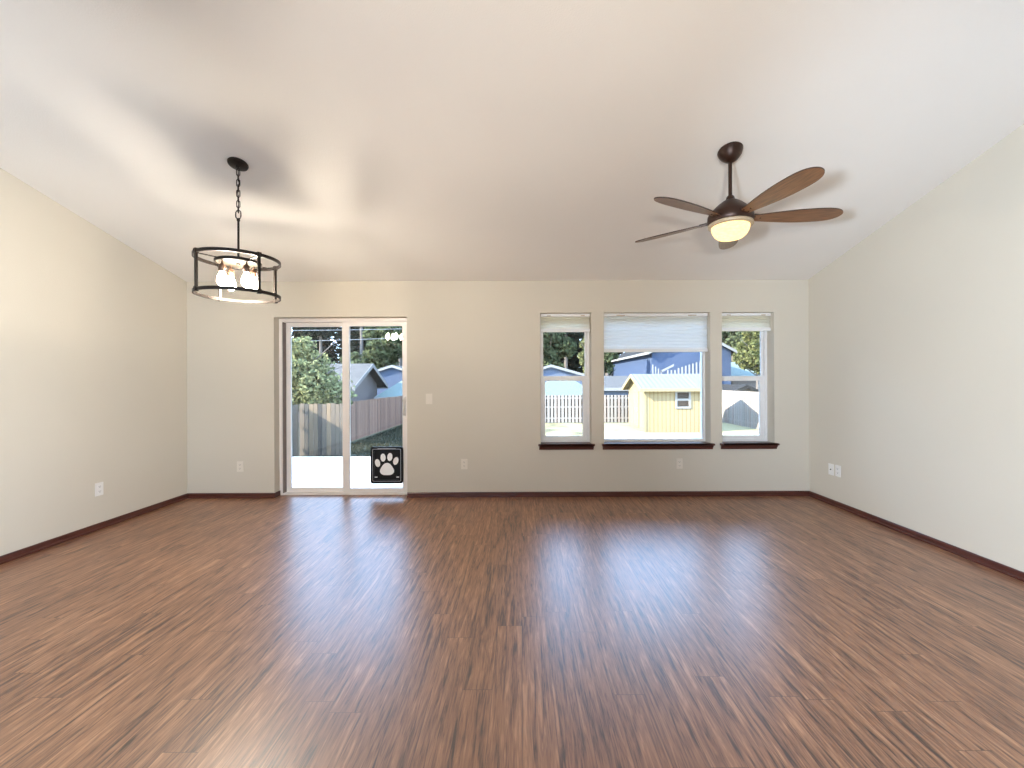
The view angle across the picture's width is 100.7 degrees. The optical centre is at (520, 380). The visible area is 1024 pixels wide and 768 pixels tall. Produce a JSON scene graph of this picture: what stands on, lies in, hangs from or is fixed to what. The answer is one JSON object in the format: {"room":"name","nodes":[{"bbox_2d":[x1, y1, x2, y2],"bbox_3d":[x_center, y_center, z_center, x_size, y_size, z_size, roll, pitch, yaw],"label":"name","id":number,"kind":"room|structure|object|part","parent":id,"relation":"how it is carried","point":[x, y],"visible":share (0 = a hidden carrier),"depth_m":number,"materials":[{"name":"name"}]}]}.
{"room":"empty living room","nodes":[
{"label":"empty living room","id":0,"kind":"room"},
{"bbox_2d":[0,168,186,555],"bbox_3d":[-3.842,-0.496,0.090,0.150,3.633,9.380,0,0,0],"label":"wall","id":1,"kind":"structure","parent":0,"point":[93,330],"depth_m":3.62,"materials":[{"name":"paint"}]},
{"bbox_2d":[0,493,187,564],"bbox_3d":[-3.751,1.292,0.090,0.019,0.056,9.380,0,0,0],"label":"baseboard","id":2,"kind":"structure","parent":1,"relation":"attached to","point":[23,552],"depth_m":3.63,"materials":[{"name":"red wood"}]},
{"bbox_2d":[95,482,102,496],"bbox_3d":[-3.757,0.963,3.779,0.009,0.116,0.072,0,0,0],"label":"wall outlet","id":3,"kind":"object","parent":1,"relation":"attached to","point":[98,486],"visible":1,"depth_m":3.77,"materials":[{"name":"plastic"}]},
{"bbox_2d":[187,280,808,492],"bbox_3d":[-0.259,0.088,4.880,7.012,2.436,0.200,0,0,0],"label":"wall","id":4,"kind":"structure","parent":0,"point":[473,346],"depth_m":4.78,"materials":[{"name":"paint"}]},
{"bbox_2d":[188,493,273,498],"bbox_3d":[-3.270,1.290,4.771,0.981,0.056,0.019,0,0,0],"label":"baseboard","id":5,"kind":"structure","parent":4,"relation":"attached to","point":[190,495],"depth_m":4.77,"materials":[{"name":"red wood"}]},
{"bbox_2d":[237,461,242,471],"bbox_3d":[-3.164,0.964,4.775,0.072,0.116,0.009,0,0,0],"label":"wall outlet","id":6,"kind":"object","parent":4,"relation":"attached to","point":[239,463],"visible":1,"depth_m":4.77,"materials":[{"name":"beige plastic"}]},
{"bbox_2d":[274,491,279,497],"bbox_3d":[-2.774,1.288,4.824,0.012,0.056,0.112,0,0,0],"label":"baseboard","id":7,"kind":"structure","parent":4,"relation":"attached to","point":[276,494],"depth_m":4.81,"materials":[{"name":"red wood"}]},
{"bbox_2d":[279,318,406,494],"bbox_3d":[-2.034,0.296,4.925,1.499,2.034,0.150,0,0,0],"label":"door","id":8,"kind":"structure","parent":4,"relation":"in","point":[285,325],"depth_m":4.90,"materials":[{"name":"beige plastic"}]},
{"bbox_3d":[-2.378,0.306,4.960,0.718,1.972,0.030,0,0,0],"label":"fixed panel","id":9,"kind":"part","parent":8,"relation":"part of","materials":[{"name":"clear glass"}]},
{"bbox_3d":[-1.691,0.303,4.915,0.746,1.970,0.035,0,0,0],"label":"sliding panel","id":10,"kind":"part","parent":8,"relation":"part of","materials":[{"name":"clear glass"}]},
{"bbox_2d":[370,447,402,483],"bbox_3d":[-1.545,0.970,4.890,0.372,0.421,0.032,0,0,0],"label":"pet door","id":11,"kind":"structure","parent":8,"relation":"attached to","point":[386,462],"depth_m":4.89,"materials":[{"name":"black plastic"}]},
{"bbox_3d":[-1.346,0.289,4.874,0.032,0.232,0.050,0,0,0],"label":"handle","id":12,"kind":"part","parent":8,"relation":"part of","materials":[{"name":"white plastic"}]},
{"bbox_2d":[426,394,431,403],"bbox_3d":[-1.036,0.201,4.775,0.072,0.116,0.010,0,0,0],"label":"light switch","id":13,"kind":"object","parent":4,"relation":"attached to","point":[428,396],"visible":1,"depth_m":4.77,"materials":[{"name":"beige plastic"}]},
{"bbox_2d":[461,459,467,468],"bbox_3d":[-0.639,0.936,4.775,0.072,0.116,0.009,0,0,0],"label":"wall outlet","id":14,"kind":"object","parent":4,"relation":"attached to","point":[463,461],"visible":1,"depth_m":4.77,"materials":[{"name":"beige plastic"}]},
{"bbox_2d":[538,317,594,449],"bbox_3d":[0.507,0.002,4.862,0.631,1.543,0.265,0,0,0],"label":"window","id":15,"kind":"structure","parent":4,"relation":"in","point":[582,442],"depth_m":4.92,"materials":[{"name":"white plastic"}]},
{"bbox_3d":[0.506,-0.376,4.966,0.515,0.720,0.022,0,0,0],"label":"sash","id":16,"kind":"part","parent":15,"relation":"part of","materials":[{"name":"white plastic"}]},
{"bbox_2d":[540,313,589,331],"bbox_3d":[0.505,-0.664,4.854,0.563,0.207,0.058,0,0,0],"label":"window shade","id":17,"kind":"object","parent":15,"relation":"attached to","point":[549,322],"visible":1,"depth_m":4.84,"materials":[{"name":"white fabric"}]},
{"bbox_3d":[0.505,-0.579,4.855,0.563,0.036,0.048,0,0,0],"label":"rail","id":18,"kind":"part","parent":17,"relation":"part of","materials":[{"name":"white plastic"}]},
{"bbox_3d":[0.508,0.309,4.938,0.515,0.735,0.026,0,0,0],"label":"sash","id":19,"kind":"part","parent":15,"relation":"part of","materials":[{"name":"clear glass"}]},
{"bbox_3d":[0.510,0.740,4.822,0.631,0.066,0.185,0,0,0],"label":"sill","id":20,"kind":"part","parent":15,"relation":"part of","materials":[{"name":"red wood"}]},
{"bbox_2d":[604,313,707,351],"bbox_3d":[1.534,-0.552,4.854,1.189,0.440,0.058,0,0,0],"label":"window shade","id":21,"kind":"object","parent":4,"relation":"attached to","point":[623,332],"visible":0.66,"depth_m":4.84,"materials":[{"name":"white fabric"}]},
{"bbox_3d":[1.535,-0.350,4.855,1.189,0.036,0.048,0,0,0],"label":"rail","id":22,"kind":"part","parent":21,"relation":"part of","materials":[{"name":"white plastic"}]},
{"bbox_2d":[602,352,714,449],"bbox_3d":[1.536,-0.003,4.862,1.257,1.543,0.265,0,0,0],"label":"window","id":23,"kind":"structure","parent":4,"relation":"in","point":[609,443],"depth_m":4.92,"materials":[{"name":"white plastic"}]},
{"bbox_3d":[1.539,0.736,4.822,1.257,0.066,0.185,0,0,0],"label":"sill","id":24,"kind":"part","parent":23,"relation":"part of","materials":[{"name":"red wood"}]},
{"bbox_2d":[676,458,682,468],"bbox_3d":[1.785,0.930,4.775,0.072,0.116,0.009,0,0,0],"label":"wall outlet","id":25,"kind":"object","parent":4,"relation":"attached to","point":[679,461],"visible":1,"depth_m":4.77,"materials":[{"name":"beige plastic"}]},
{"bbox_2d":[722,313,770,330],"bbox_3d":[2.558,-0.674,4.854,0.578,0.204,0.058,0,0,0],"label":"window shade","id":26,"kind":"object","parent":4,"relation":"attached to","point":[730,321],"visible":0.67,"depth_m":4.84,"materials":[{"name":"white fabric"}]},
{"bbox_3d":[2.558,-0.590,4.855,0.578,0.036,0.048,0,0,0],"label":"rail","id":27,"kind":"part","parent":26,"relation":"part of","materials":[{"name":"white plastic"}]},
{"bbox_2d":[720,331,779,448],"bbox_3d":[2.561,-0.007,4.862,0.646,1.543,0.265,0,0,0],"label":"window","id":28,"kind":"structure","parent":4,"relation":"in","point":[759,441],"depth_m":4.92,"materials":[{"name":"white plastic"}]},
{"bbox_3d":[2.562,0.305,4.938,0.530,0.726,0.026,0,0,0],"label":"sash","id":29,"kind":"part","parent":28,"relation":"part of","materials":[{"name":"clear glass"}]},
{"bbox_3d":[2.564,0.732,4.822,0.646,0.066,0.185,0,0,0],"label":"sill","id":30,"kind":"part","parent":28,"relation":"part of","materials":[{"name":"red wood"}]},
{"bbox_3d":[2.559,-0.380,4.966,0.530,0.728,0.022,0,0,0],"label":"sash","id":31,"kind":"part","parent":28,"relation":"part of","materials":[{"name":"white plastic"}]},
{"bbox_2d":[0,495,1023,767],"bbox_3d":[-0.254,1.366,0.115,7.312,0.120,9.730,0,0,0],"label":"floor","id":32,"kind":"structure","parent":0,"point":[282,631],"depth_m":2.13,"materials":[{"name":"brown wood"}]},
{"bbox_2d":[0,0,1023,281],"bbox_3d":[-0.266,-1.784,0.115,7.312,1.405,9.730,0,0,0],"label":"ceiling","id":33,"kind":"structure","parent":0,"point":[378,140],"depth_m":2.70,"materials":[{"name":"paint"}]},
{"bbox_2d":[192,157,280,303],"bbox_3d":[-2.026,-1.087,3.040,0.532,0.978,0.532,0,0,0],"label":"pendant light","id":34,"kind":"object","parent":33,"relation":"hanging from","point":[248,265],"visible":1,"depth_m":2.99,"materials":[{"name":"brown metal"}]},
{"bbox_3d":[-2.158,-0.740,2.809,0.026,0.285,0.029,0,0,30],"label":"post","id":35,"kind":"part","parent":34,"relation":"part of","materials":[{"name":"brown metal"}]},
{"bbox_3d":[-2.256,-0.740,3.173,0.029,0.285,0.026,0,0,30],"label":"post","id":36,"kind":"part","parent":34,"relation":"part of","materials":[{"name":"brown metal"}]},
{"bbox_2d":[217,260,227,285],"bbox_3d":[-2.077,-0.750,2.949,0.065,0.185,0.065,0,0,0],"label":"bulb","id":37,"kind":"object","parent":34,"relation":"attached to","point":[222,279],"depth_m":2.93,"materials":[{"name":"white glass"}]},
{"bbox_2d":[226,266,235,290],"bbox_3d":[-2.116,-0.750,3.092,0.065,0.185,0.065,0,0,0],"label":"bulb","id":38,"kind":"object","parent":34,"relation":"attached to","point":[231,282],"depth_m":3.08,"materials":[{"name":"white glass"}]},
{"bbox_3d":[-2.027,-1.363,3.040,0.015,0.304,0.007,0,0,-30],"label":"lamp cord","id":39,"kind":"part","parent":34,"relation":"part of","materials":[{"name":"brown metal"}]},
{"bbox_3d":[-2.025,-0.847,3.040,0.290,0.024,0.290,0,0,0],"label":"plate","id":40,"kind":"part","parent":34,"relation":"part of","materials":[{"name":"brown metal"}]},
{"bbox_3d":[-2.027,-1.363,3.040,0.021,0.323,0.020,0,0,25],"label":"chain","id":41,"kind":"part","parent":34,"relation":"part of","materials":[{"name":"brown metal"}]},
{"bbox_3d":[-2.026,-1.007,3.040,0.032,0.316,0.032,0,0,0],"label":"rod","id":42,"kind":"part","parent":34,"relation":"part of","materials":[{"name":"brown metal"}]},
{"bbox_2d":[241,261,251,287],"bbox_3d":[-1.934,-0.751,2.987,0.065,0.185,0.065,0,0,0],"label":"bulb","id":43,"kind":"object","parent":34,"relation":"attached to","point":[246,281],"depth_m":2.97,"materials":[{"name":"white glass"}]},
{"bbox_2d":[249,267,256,288],"bbox_3d":[-1.972,-0.751,3.131,0.065,0.185,0.065,0,0,0],"label":"bulb","id":44,"kind":"object","parent":34,"relation":"attached to","point":[253,273],"depth_m":3.11,"materials":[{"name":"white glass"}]},
{"bbox_3d":[-1.794,-0.741,2.907,0.029,0.285,0.026,0,0,30],"label":"post","id":45,"kind":"part","parent":34,"relation":"part of","materials":[{"name":"brown metal"}]},
{"bbox_3d":[-1.892,-0.741,3.271,0.026,0.285,0.029,0,0,30],"label":"post","id":46,"kind":"part","parent":34,"relation":"part of","materials":[{"name":"brown metal"}]},
{"bbox_2d":[635,141,842,249],"bbox_3d":[1.491,-1.299,2.915,1.341,0.642,1.355,0,0,0],"label":"ceiling fan","id":47,"kind":"object","parent":33,"relation":"hanging from","point":[732,219],"visible":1,"depth_m":2.84,"materials":[{"name":"brown wood"}]},
{"bbox_3d":[1.143,-1.122,3.225,0.590,0.008,0.146,0,13,43],"label":"fan blade","id":48,"kind":"part","parent":47,"relation":"part of","materials":[{"name":"brown wood"}]},
{"bbox_3d":[1.085,-1.122,2.735,0.590,0.008,0.146,0,13,-29],"label":"fan blade","id":49,"kind":"part","parent":47,"relation":"part of","materials":[{"name":"brown wood"}]},
{"bbox_3d":[1.627,-1.124,3.322,0.146,0.008,0.590,-15,-6,24],"label":"fan blade","id":50,"kind":"part","parent":47,"relation":"part of","materials":[{"name":"brown wood"}]},
{"bbox_3d":[1.452,-1.024,2.940,0.244,0.092,0.244,0,0,0],"label":"lamp shade","id":51,"kind":"part","parent":47,"relation":"part of","materials":[{"name":"white glass"}]},
{"bbox_3d":[1.534,-1.124,2.528,0.146,0.008,0.590,13,-2,-11],"label":"fan blade","id":52,"kind":"part","parent":47,"relation":"part of","materials":[{"name":"brown wood"}]},
{"bbox_3d":[1.869,-1.125,2.891,0.590,0.008,0.146,0,-13,7],"label":"fan blade","id":53,"kind":"part","parent":47,"relation":"part of","materials":[{"name":"brown wood"}]},
{"bbox_2d":[407,491,808,497],"bbox_3d":[0.986,1.273,4.771,4.532,0.056,0.019,0,0,0],"label":"baseboard","id":54,"kind":"structure","parent":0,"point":[595,493],"depth_m":4.77,"materials":[{"name":"red wood"}]},
{"bbox_2d":[809,124,1023,571],"bbox_3d":[3.320,-0.525,0.090,0.150,3.633,9.380,0,0,0],"label":"wall","id":55,"kind":"structure","parent":0,"point":[916,330],"depth_m":3.33,"materials":[{"name":"paint"}]},
{"bbox_2d":[828,463,833,475],"bbox_3d":[3.244,0.925,4.441,0.014,0.116,0.072,0,0,0],"label":"cable plate","id":56,"kind":"object","parent":55,"relation":"attached to","point":[830,466],"visible":1,"depth_m":4.43,"materials":[{"name":"plastic"}]},
{"bbox_2d":[835,465,840,476],"bbox_3d":[3.246,0.922,4.343,0.009,0.116,0.072,0,0,0],"label":"wall outlet","id":57,"kind":"object","parent":55,"relation":"attached to","point":[837,467],"visible":1,"depth_m":4.34,"materials":[{"name":"plastic"}]},
{"bbox_2d":[809,491,1023,581],"bbox_3d":[3.242,1.264,0.090,0.019,0.056,9.380,0,0,0],"label":"baseboard","id":58,"kind":"structure","parent":55,"relation":"attached to","point":[1017,574],"depth_m":3.35,"materials":[{"name":"red wood"}]},
{"label":"outside","id":59,"kind":"structure","parent":0,"visible":0},
{"bbox_2d":[298,422,758,456],"bbox_3d":[0.011,2.700,67.640,180.000,0.300,124.720,0,0,0],"label":"ground","id":60,"kind":"structure","parent":59,"point":[611,429],"depth_m":20.81,"materials":[{"name":"white concrete"}]},
{"bbox_2d":[292,404,298,456],"bbox_3d":[-7.606,1.671,11.703,0.110,1.818,5.495,0,0,0],"label":"fence","id":61,"kind":"object","parent":60,"relation":"on","point":[295,415],"visible":0.09,"depth_m":14.20,"materials":[{"name":"grey wood"}]},
{"bbox_2d":[292,327,336,363],"label":"conifer tree","id":62,"kind":"object","parent":60,"relation":"on","point":[331,351],"visible":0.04,"depth_m":78.30,"materials":[{"name":"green plant"}]},
{"bbox_2d":[302,327,339,363],"label":"utility pole","id":63,"kind":"object","parent":60,"relation":"on","point":[324,332],"visible":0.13,"depth_m":67.19,"materials":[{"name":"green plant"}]},
{"bbox_2d":[299,403,342,455],"bbox_3d":[-6.787,1.669,14.555,1.618,1.817,0.110,0,0,0],"label":"fence","id":64,"kind":"object","parent":60,"relation":"on","point":[324,435],"visible":0.81,"depth_m":14.50,"materials":[{"name":"wood"}]},
{"bbox_3d":[-7.551,1.691,14.565,0.090,1.779,0.091,0,0,0],"label":"post","id":65,"kind":"part","parent":64,"relation":"part of","materials":[{"name":"grey wood"}]},
{"bbox_2d":[292,336,356,444],"bbox_3d":[-8.144,0.359,17.237,3.603,4.454,3.520,0,0,22],"label":"leafy tree","id":66,"kind":"object","parent":60,"relation":"on","point":[312,382],"visible":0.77,"depth_m":16.45,"materials":[{"name":"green plant"}]},
{"bbox_2d":[295,364,387,422],"bbox_3d":[-17.372,0.727,29.000,14.560,3.785,6.500,0,0,0],"label":"house","id":67,"kind":"structure","parent":60,"relation":"on","point":[366,378],"depth_m":28.71,"materials":[{"name":"grey"}]},
{"bbox_2d":[333,327,350,363],"label":"conifer tree","id":68,"kind":"object","parent":60,"relation":"on","point":[339,341],"visible":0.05,"depth_m":98.52,"materials":[{"name":"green plant"}]},
{"bbox_2d":[292,329,392,340],"bbox_3d":[-17.497,-1.641,36.119,29.819,8.522,0.282,0,0,0],"label":"power line","id":69,"kind":"object","parent":60,"relation":"on","point":[359,329],"visible":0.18,"depth_m":35.99,"materials":[{"name":"grey metal"}]},
{"bbox_2d":[292,456,402,487],"bbox_3d":[-3.342,2.000,6.530,5.900,1.126,3.099,0,0,0],"label":"floor","id":70,"kind":"structure","parent":60,"relation":"on","point":[306,471],"depth_m":6.60,"materials":[{"name":"concrete"}]},
{"bbox_2d":[341,326,359,351],"label":"conifer tree","id":71,"kind":"object","parent":60,"relation":"on","point":[352,331],"visible":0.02,"depth_m":87.56,"materials":[{"name":"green plant"}]},
{"bbox_2d":[335,351,367,363],"bbox_3d":[-15.048,-0.036,37.752,3.517,5.298,3.310,0,0,44],"label":"leafy tree","id":72,"kind":"object","parent":60,"relation":"on","point":[355,357],"visible":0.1,"depth_m":37.54,"materials":[{"name":"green plant"}]},
{"bbox_2d":[314,425,402,456],"bbox_3d":[-4.686,2.426,16.248,4.632,0.286,16.210,0,0,0],"label":"grass","id":73,"kind":"structure","parent":60,"relation":"on","point":[397,433],"depth_m":17.45,"materials":[{"name":"green plant"}]},
{"bbox_2d":[350,326,373,359],"label":"conifer tree","id":74,"kind":"object","parent":60,"relation":"on","point":[355,328],"visible":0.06,"depth_m":77.65,"materials":[{"name":"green plant"}]},
{"bbox_2d":[360,326,363,362],"label":"utility pole","id":75,"kind":"object","parent":60,"relation":"on","point":[361,327],"visible":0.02,"depth_m":68.34,"materials":[{"name":"grey wood"}]},
{"bbox_2d":[350,396,402,440],"bbox_3d":[-7.164,1.721,22.878,0.112,1.715,10.646,0,0,1],"label":"fence","id":76,"kind":"object","parent":60,"relation":"on","point":[371,416],"visible":0.69,"depth_m":20.65,"materials":[{"name":"wood"}]},
{"bbox_2d":[361,326,401,368],"bbox_3d":[-19.445,-3.291,59.977,6.417,11.843,5.851,0,0,12],"label":"leafy tree","id":77,"kind":"object","parent":60,"relation":"on","point":[381,353],"visible":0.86,"depth_m":58.77,"materials":[{"name":"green plant"}]},
{"bbox_2d":[374,381,401,398],"bbox_3d":[-5.570,1.023,31.885,8.960,3.098,5.830,0,0,0],"label":"house","id":78,"kind":"structure","parent":60,"relation":"on","point":[396,390],"depth_m":29.55,"materials":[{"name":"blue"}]},
{"bbox_2d":[377,365,401,394],"bbox_3d":[-13.939,0.437,52.000,4.023,4.338,12.670,0,0,0],"label":"house","id":79,"kind":"structure","parent":60,"relation":"on","point":[392,374],"depth_m":46.00,"materials":[{"name":"blue"}]},
{"bbox_2d":[543,332,577,367],"bbox_3d":[4.174,-3.678,60.944,7.837,12.428,6.578,0,0,0],"label":"leafy tree","id":80,"kind":"object","parent":60,"relation":"on","point":[556,346],"visible":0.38,"depth_m":59.42,"materials":[{"name":"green plant"}]},
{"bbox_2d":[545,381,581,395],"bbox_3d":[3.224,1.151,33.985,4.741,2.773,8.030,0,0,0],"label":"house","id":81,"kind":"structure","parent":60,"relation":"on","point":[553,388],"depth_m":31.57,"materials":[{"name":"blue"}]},
{"bbox_2d":[543,364,583,384],"bbox_3d":[2.974,0.454,48.000,6.802,4.169,12.670,0,0,0],"label":"house","id":82,"kind":"structure","parent":60,"relation":"on","point":[549,370],"depth_m":42.00,"materials":[{"name":"blue"}]},
{"bbox_2d":[559,335,574,369],"label":"conifer tree","id":83,"kind":"object","parent":60,"relation":"on","point":[561,359],"visible":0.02,"depth_m":88.10,"materials":[{"name":"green plant"}]},
{"bbox_2d":[564,332,582,368],"label":"conifer tree","id":84,"kind":"object","parent":60,"relation":"on","point":[573,334],"visible":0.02,"depth_m":67.61,"materials":[{"name":"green plant"}]},
{"bbox_2d":[578,336,583,373],"bbox_3d":[8.500,-1.720,53.467,2.816,8.477,2.626,0,0,0],"label":"leafy tree","id":85,"kind":"object","parent":60,"relation":"on","point":[581,354],"visible":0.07,"depth_m":53.53,"materials":[{"name":"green plant"}]},
{"bbox_2d":[545,395,628,422],"bbox_3d":[2.734,1.697,25.655,18.645,1.684,0.110,0,0,0],"label":"fence","id":86,"kind":"object","parent":60,"relation":"on","point":[558,408],"visible":0.25,"depth_m":25.60,"materials":[{"name":"white wood"}]},
{"bbox_3d":[2.754,1.033,25.640,18.600,0.085,0.041,0,0,0],"label":"fence rail","id":87,"kind":"part","parent":86,"relation":"part of","materials":[{"name":"white wood"}]},
{"bbox_3d":[2.756,1.571,25.640,18.600,0.085,0.041,0,0,0],"label":"fence rail","id":88,"kind":"part","parent":86,"relation":"part of","materials":[{"name":"white wood"}]},
{"bbox_3d":[2.759,2.247,25.640,18.600,0.085,0.041,0,0,0],"label":"fence rail","id":89,"kind":"part","parent":86,"relation":"part of","materials":[{"name":"white wood"}]},
{"bbox_2d":[570,332,612,375],"label":"conifer tree","id":90,"kind":"object","parent":60,"relation":"on","point":[575,362],"visible":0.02,"depth_m":77.43,"materials":[{"name":"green plant"}]},
{"bbox_2d":[604,352,618,375],"bbox_3d":[7.182,-0.980,37.182,2.383,7.009,2.709,0,0,-31],"label":"leafy tree","id":91,"kind":"object","parent":60,"relation":"on","point":[608,356],"visible":0.29,"depth_m":36.88,"materials":[{"name":"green plant"}]},
{"bbox_2d":[604,376,628,394],"bbox_3d":[7.692,1.061,32.500,4.736,2.917,6.760,0,0,0],"label":"outbuilding","id":92,"kind":"structure","parent":60,"relation":"on","point":[613,385],"depth_m":29.63,"materials":[{"name":"blue"}]},
{"bbox_2d":[622,374,699,431],"bbox_3d":[7.779,1.071,22.450,3.980,2.896,3.720,0,0,0],"label":"garden shed","id":93,"kind":"object","parent":60,"relation":"on","point":[657,402],"visible":0.97,"depth_m":20.90,"materials":[{"name":"yellow wood"}]},
{"bbox_3d":[6.086,1.466,22.450,0.040,1.880,1.100,0,0,0],"label":"shed door","id":94,"kind":"part","parent":93,"relation":"part of","materials":[{"name":"white"}]},
{"bbox_3d":[6.126,1.425,20.920,0.100,2.202,0.100,0,0,0],"label":"corner trim","id":95,"kind":"part","parent":93,"relation":"part of","materials":[{"name":"wood"}]},
{"bbox_2d":[611,343,737,383],"bbox_3d":[15.276,-1.119,45.843,8.040,7.216,17.285,0,0,0],"label":"house","id":96,"kind":"structure","parent":60,"relation":"on","point":[628,363],"depth_m":38.00,"materials":[{"name":"blue"}]},
{"bbox_3d":[13.822,0.332,37.250,4.580,4.325,0.100,0,0,0],"label":"stair rail","id":97,"kind":"part","parent":96,"relation":"part of","materials":[{"name":"white wood"}]},
{"bbox_2d":[722,331,742,361],"bbox_3d":[27.437,-4.034,56.109,7.675,12.954,8.045,0,0,0],"label":"leafy tree","id":98,"kind":"object","parent":60,"relation":"on","point":[730,338],"visible":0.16,"depth_m":54.21,"materials":[{"name":"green plant"}]},
{"bbox_2d":[722,390,758,428],"bbox_3d":[12.161,1.528,19.797,0.110,1.948,11.595,0,0,0],"label":"fence","id":99,"kind":"object","parent":60,"relation":"on","point":[741,408],"visible":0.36,"depth_m":23.28,"materials":[{"name":"white wood"}]},
{"bbox_2d":[722,384,758,391],"bbox_3d":[16.383,1.377,33.500,2.415,2.216,5.670,0,0,0],"label":"outbuilding","id":100,"kind":"structure","parent":60,"relation":"on","point":[730,387],"depth_m":31.00,"materials":[{"name":"grey"}]},
{"bbox_2d":[731,362,759,387],"bbox_3d":[23.256,0.244,44.000,7.002,4.425,7.860,0,0,0],"label":"house","id":101,"kind":"structure","parent":60,"relation":"on","point":[735,370],"depth_m":40.50,"materials":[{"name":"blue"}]},
{"bbox_2d":[732,331,759,389],"bbox_3d":[19.286,-1.261,34.982,3.573,7.474,3.597,0,0,0],"label":"leafy tree","id":102,"kind":"object","parent":60,"relation":"on","point":[747,357],"visible":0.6,"depth_m":34.59,"materials":[{"name":"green plant"}]}
]}

